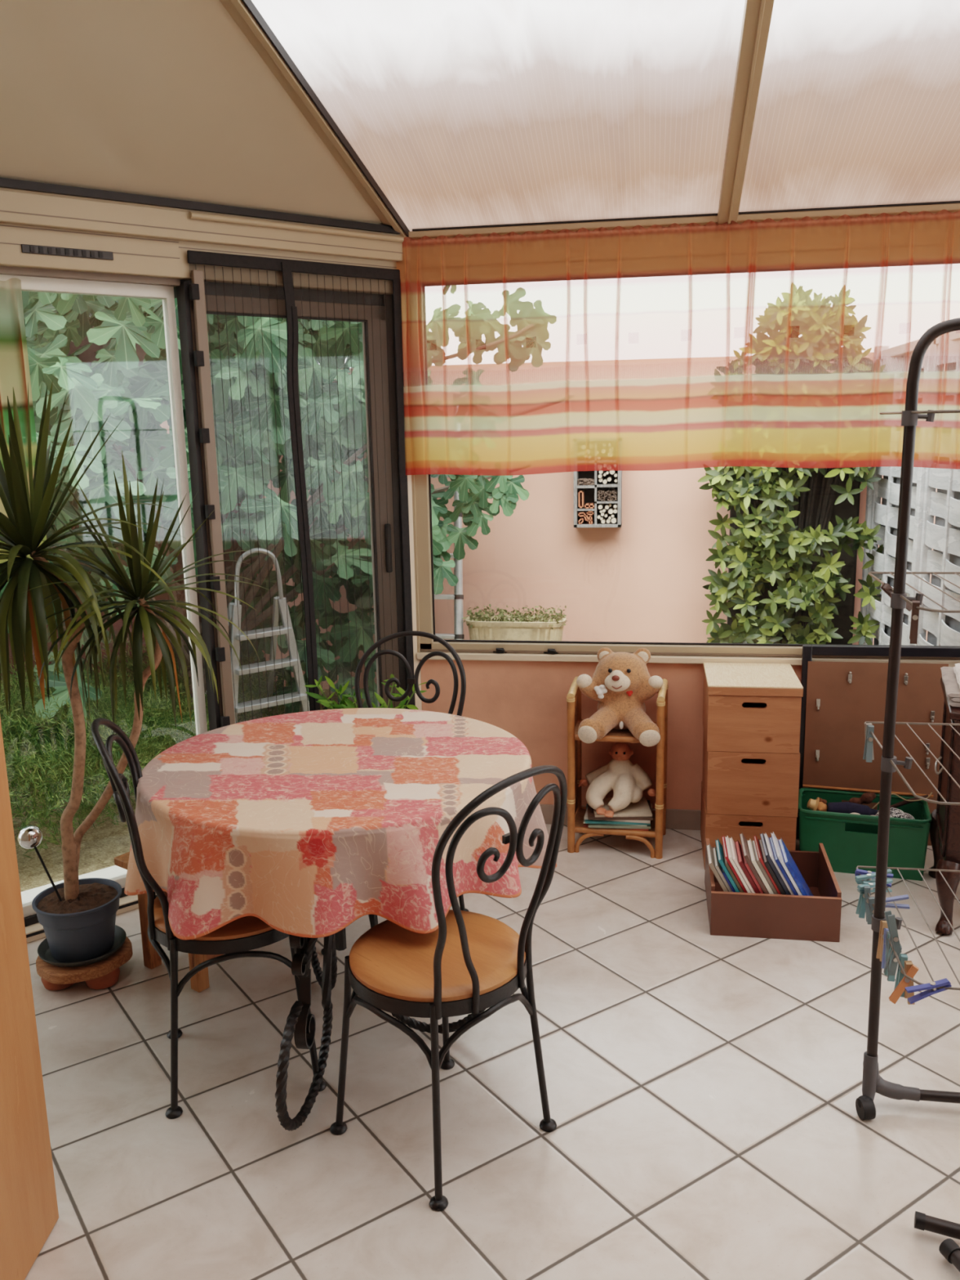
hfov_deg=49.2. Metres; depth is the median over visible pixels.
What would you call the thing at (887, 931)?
peg
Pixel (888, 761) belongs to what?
wire shelf
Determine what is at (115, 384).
fig tree
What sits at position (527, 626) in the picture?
stone planter
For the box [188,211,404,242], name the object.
trim
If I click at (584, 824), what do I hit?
magazine
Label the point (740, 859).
book
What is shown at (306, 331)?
tree
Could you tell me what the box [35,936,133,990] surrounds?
plant stand
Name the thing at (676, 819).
baseboard
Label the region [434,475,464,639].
ladder
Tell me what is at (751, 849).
book
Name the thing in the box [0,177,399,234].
trim
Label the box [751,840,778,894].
book
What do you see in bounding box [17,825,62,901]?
stake
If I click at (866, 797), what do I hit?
plush toy
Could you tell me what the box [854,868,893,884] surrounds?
peg
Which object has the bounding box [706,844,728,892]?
book
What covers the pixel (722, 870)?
book
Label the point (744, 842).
book
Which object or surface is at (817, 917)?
box
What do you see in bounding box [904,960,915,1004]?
peg
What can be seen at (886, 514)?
fence panel
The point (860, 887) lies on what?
peg
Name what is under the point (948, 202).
trim
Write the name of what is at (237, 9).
roof beam
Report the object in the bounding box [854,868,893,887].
peg
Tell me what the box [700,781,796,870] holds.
box
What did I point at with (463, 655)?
trim
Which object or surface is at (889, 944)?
peg
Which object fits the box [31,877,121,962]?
pot
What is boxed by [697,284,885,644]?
ivy
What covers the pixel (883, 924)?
peg
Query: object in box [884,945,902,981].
peg
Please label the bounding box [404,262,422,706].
trim
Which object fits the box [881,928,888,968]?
peg
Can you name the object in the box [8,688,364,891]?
ground
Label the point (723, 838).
book
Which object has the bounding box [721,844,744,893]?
book
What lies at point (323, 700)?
plant
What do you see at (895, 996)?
peg
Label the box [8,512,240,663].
trim
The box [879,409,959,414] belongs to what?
wire shelf
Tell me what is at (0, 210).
trim
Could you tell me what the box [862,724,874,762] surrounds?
peg
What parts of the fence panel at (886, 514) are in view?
post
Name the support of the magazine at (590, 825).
on the magazine at (584, 824)
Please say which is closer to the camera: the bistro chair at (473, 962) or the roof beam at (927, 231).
the bistro chair at (473, 962)
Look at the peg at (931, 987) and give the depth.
2.16 m
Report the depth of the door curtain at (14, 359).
3.16 m
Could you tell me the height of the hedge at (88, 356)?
3.597 m
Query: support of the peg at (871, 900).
hanging from the drying rack
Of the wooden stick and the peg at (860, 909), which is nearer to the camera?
the peg at (860, 909)
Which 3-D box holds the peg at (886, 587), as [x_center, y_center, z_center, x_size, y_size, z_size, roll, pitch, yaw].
[0.953,-0.100,2.403,0.078,0.068,0.032,-5,12,-18]
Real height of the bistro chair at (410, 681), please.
0.966 m
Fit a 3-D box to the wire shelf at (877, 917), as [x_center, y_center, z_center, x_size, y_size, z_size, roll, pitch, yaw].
[1.218,0.659,2.414,0.571,0.006,0.606,1,12,9]
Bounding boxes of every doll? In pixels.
[577,742,656,817]
[806,797,878,815]
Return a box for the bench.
[114,851,222,992]
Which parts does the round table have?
leg, leg, leg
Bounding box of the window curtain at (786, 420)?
[403,210,959,475]
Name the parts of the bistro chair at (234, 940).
scroll rod, scroll rod, leg, seat, leg, leg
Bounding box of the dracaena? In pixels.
[0,378,269,962]
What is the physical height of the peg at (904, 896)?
0.036 m
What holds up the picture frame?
on the floor
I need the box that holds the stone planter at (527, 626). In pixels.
[462,604,567,640]
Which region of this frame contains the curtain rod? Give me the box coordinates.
[406,213,959,244]
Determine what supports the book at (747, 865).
in the box at (817, 917)
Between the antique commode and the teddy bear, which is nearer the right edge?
the antique commode
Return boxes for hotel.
[573,471,622,528]
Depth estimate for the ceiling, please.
3.09 m
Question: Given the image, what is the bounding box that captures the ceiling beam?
[717,0,774,229]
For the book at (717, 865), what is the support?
in the box at (817, 917)
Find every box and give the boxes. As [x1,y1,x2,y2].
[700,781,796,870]
[702,662,803,753]
[702,731,799,817]
[704,838,841,942]
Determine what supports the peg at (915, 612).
hanging from the drying rack
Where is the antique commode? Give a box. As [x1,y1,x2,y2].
[928,677,959,934]
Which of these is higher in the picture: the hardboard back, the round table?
the hardboard back
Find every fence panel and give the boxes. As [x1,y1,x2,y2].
[860,339,924,645]
[906,328,959,645]
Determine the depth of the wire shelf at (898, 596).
2.30 m
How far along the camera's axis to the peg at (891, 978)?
2.33 m
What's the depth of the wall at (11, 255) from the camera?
3.40 m
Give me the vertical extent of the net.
2.192 m
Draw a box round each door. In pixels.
[0,266,422,942]
[0,717,58,1279]
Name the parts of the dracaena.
crown, crown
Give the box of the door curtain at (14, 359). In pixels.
[0,277,48,574]
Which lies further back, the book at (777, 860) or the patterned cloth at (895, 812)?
the patterned cloth at (895, 812)
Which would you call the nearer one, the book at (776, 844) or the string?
the book at (776, 844)
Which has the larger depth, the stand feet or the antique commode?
the antique commode
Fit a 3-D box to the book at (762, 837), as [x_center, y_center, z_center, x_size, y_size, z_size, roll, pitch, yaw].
[1.010,0.801,3.467,0.154,0.267,0.190,1,12,9]
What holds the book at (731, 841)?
in the box at (817, 917)
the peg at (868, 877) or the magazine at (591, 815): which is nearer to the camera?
the peg at (868, 877)
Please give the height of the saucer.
0.028 m
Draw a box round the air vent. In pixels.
[21,244,113,260]
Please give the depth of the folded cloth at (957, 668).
3.50 m
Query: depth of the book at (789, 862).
3.43 m
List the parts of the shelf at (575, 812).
post, armrest, panel, post, rail, rail, rail, post, armrest, post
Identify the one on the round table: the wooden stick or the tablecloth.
the tablecloth
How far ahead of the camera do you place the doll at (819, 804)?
3.87 m
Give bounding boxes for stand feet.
[914,1211,959,1271]
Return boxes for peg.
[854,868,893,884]
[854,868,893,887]
[855,880,869,918]
[857,878,893,893]
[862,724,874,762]
[863,886,871,924]
[864,722,874,759]
[867,896,874,920]
[869,894,910,909]
[875,920,888,961]
[880,582,911,611]
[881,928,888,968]
[883,933,889,976]
[884,910,902,953]
[884,937,891,975]
[884,942,895,982]
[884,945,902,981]
[885,930,889,972]
[888,964,919,1004]
[893,953,907,997]
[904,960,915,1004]
[904,977,951,1004]
[909,600,919,644]
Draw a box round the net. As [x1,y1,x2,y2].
[186,249,415,727]
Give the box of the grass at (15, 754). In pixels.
[0,654,209,858]
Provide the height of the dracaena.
1.691 m
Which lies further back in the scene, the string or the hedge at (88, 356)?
the hedge at (88, 356)
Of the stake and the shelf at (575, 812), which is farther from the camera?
the shelf at (575, 812)
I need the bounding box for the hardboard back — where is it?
[802,661,948,845]
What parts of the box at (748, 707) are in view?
lid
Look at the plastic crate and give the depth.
3.83 m
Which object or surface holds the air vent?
in the wall at (11, 255)
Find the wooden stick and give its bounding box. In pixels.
[890,794,928,808]
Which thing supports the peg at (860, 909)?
hanging from the drying rack
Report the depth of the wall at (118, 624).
6.57 m
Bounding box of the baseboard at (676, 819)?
[539,804,701,830]
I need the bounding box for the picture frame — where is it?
[795,644,959,838]
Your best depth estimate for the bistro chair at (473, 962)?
2.28 m
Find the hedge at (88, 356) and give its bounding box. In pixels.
[66,311,146,366]
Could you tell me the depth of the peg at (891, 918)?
2.30 m
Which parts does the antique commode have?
leg, handle, moulding, leg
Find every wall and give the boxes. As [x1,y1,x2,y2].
[0,189,411,294]
[0,437,263,735]
[160,351,937,688]
[420,659,801,809]
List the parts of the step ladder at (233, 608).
rail, rail, rail, rail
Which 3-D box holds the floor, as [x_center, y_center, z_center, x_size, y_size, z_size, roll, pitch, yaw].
[0.226,1.312,1.784,6.607,0.001,5.500,1,12,9]
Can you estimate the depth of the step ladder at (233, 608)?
5.57 m
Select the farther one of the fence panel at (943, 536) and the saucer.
the fence panel at (943, 536)
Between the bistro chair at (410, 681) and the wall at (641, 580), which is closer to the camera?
the bistro chair at (410, 681)
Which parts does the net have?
post, net panel, net panel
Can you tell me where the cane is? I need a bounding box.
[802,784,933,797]
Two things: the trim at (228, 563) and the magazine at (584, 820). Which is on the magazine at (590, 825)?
the magazine at (584, 820)
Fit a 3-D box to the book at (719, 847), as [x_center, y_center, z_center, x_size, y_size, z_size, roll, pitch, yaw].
[0.857,0.812,3.482,0.142,0.246,0.175,1,12,9]
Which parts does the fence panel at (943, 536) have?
post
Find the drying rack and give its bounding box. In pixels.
[855,317,959,1119]
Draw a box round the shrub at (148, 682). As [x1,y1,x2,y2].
[3,631,307,768]
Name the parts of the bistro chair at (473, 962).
leg, leg, seat, leg, scroll rod, scroll rod, leg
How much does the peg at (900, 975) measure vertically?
0.092 m
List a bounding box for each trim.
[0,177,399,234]
[0,209,412,267]
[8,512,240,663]
[21,865,127,902]
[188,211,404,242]
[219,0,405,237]
[241,0,409,236]
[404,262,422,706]
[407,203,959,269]
[412,200,959,231]
[416,651,959,666]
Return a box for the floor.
[24,823,959,1279]
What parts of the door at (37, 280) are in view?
head rail, handle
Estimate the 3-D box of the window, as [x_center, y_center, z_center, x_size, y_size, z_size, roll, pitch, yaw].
[1.790,-0.673,3.873,4.245,1.520,0.087,1,12,9]
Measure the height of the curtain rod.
0.010 m
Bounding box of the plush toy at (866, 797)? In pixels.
[848,792,875,804]
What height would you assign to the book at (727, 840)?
0.254 m
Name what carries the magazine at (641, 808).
on the magazine at (591, 815)
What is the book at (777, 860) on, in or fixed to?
in the box at (817, 917)
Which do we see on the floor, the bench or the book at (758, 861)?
the bench
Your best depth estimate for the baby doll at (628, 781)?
4.10 m
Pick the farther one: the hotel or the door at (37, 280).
the hotel
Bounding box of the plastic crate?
[797,787,932,880]
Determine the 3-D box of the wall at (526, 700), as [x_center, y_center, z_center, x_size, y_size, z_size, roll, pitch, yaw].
[1.848,0.427,4.176,4.200,0.700,0.200,1,12,9]
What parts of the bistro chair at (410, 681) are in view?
scroll rod, scroll rod, leg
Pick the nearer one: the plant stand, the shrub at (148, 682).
the plant stand
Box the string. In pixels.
[871,791,932,808]
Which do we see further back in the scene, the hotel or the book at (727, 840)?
the hotel
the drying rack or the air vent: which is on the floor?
the drying rack
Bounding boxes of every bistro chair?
[90,718,326,1119]
[320,631,469,955]
[329,764,567,1211]
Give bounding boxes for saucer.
[37,924,126,967]
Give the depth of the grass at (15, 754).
4.57 m
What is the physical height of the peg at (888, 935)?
0.092 m
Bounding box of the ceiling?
[0,0,959,231]
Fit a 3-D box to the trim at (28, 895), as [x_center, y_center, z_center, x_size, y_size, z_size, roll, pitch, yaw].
[-1.673,1.017,3.676,3.300,0.132,0.260,-11,15,-39]
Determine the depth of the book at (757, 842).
3.38 m
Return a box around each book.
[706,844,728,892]
[712,846,733,892]
[715,838,740,892]
[721,835,747,893]
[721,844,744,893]
[721,867,735,892]
[724,835,751,893]
[728,837,755,893]
[734,840,760,893]
[739,832,769,893]
[740,844,764,893]
[746,838,774,893]
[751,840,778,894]
[753,835,782,894]
[758,839,786,894]
[760,833,791,894]
[764,832,794,895]
[768,836,798,895]
[770,831,802,895]
[777,837,813,896]
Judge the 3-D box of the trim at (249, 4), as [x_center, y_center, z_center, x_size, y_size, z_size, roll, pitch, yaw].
[-0.723,-1.705,2.288,0.006,1.054,3.426,2,12,15]
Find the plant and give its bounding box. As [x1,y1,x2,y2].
[304,674,426,709]
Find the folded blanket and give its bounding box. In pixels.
[940,666,959,706]
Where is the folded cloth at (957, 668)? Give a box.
[953,662,959,688]
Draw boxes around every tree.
[0,284,556,746]
[283,318,432,368]
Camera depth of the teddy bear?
4.00 m
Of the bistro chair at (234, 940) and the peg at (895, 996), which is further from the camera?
the bistro chair at (234, 940)
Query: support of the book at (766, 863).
in the box at (817, 917)
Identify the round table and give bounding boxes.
[275,914,485,1130]
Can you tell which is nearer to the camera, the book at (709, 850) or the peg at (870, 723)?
the peg at (870, 723)
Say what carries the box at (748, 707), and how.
on the box at (735, 783)
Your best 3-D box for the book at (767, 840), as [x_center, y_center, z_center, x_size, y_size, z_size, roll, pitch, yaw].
[1.022,0.801,3.466,0.151,0.265,0.188,1,12,9]
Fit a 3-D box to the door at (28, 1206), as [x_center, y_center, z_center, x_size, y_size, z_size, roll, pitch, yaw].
[-0.949,0.328,1.627,0.040,2.030,0.840,-1,12,1]
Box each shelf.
[566,675,668,858]
[856,865,959,990]
[863,721,959,804]
[867,571,959,613]
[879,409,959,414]
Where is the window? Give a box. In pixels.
[408,244,959,659]
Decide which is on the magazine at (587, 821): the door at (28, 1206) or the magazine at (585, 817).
the magazine at (585, 817)
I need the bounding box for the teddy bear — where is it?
[576,647,662,746]
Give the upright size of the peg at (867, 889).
0.093 m
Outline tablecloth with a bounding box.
[124,707,556,940]
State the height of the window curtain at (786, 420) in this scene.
0.898 m
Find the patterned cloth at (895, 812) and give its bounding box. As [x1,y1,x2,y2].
[875,807,915,819]
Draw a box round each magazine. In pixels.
[583,803,653,823]
[583,819,647,826]
[583,823,648,831]
[585,804,650,825]
[587,800,653,820]
[588,823,650,829]
[593,796,652,817]
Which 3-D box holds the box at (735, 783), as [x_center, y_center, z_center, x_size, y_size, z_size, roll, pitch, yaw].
[1.024,0.489,3.996,0.324,0.240,0.367,1,12,9]
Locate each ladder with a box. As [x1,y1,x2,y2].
[204,547,309,723]
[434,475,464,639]
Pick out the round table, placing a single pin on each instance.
(300, 1024)
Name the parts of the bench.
rail, leg, leg, rail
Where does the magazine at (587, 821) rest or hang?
on the magazine at (584, 820)

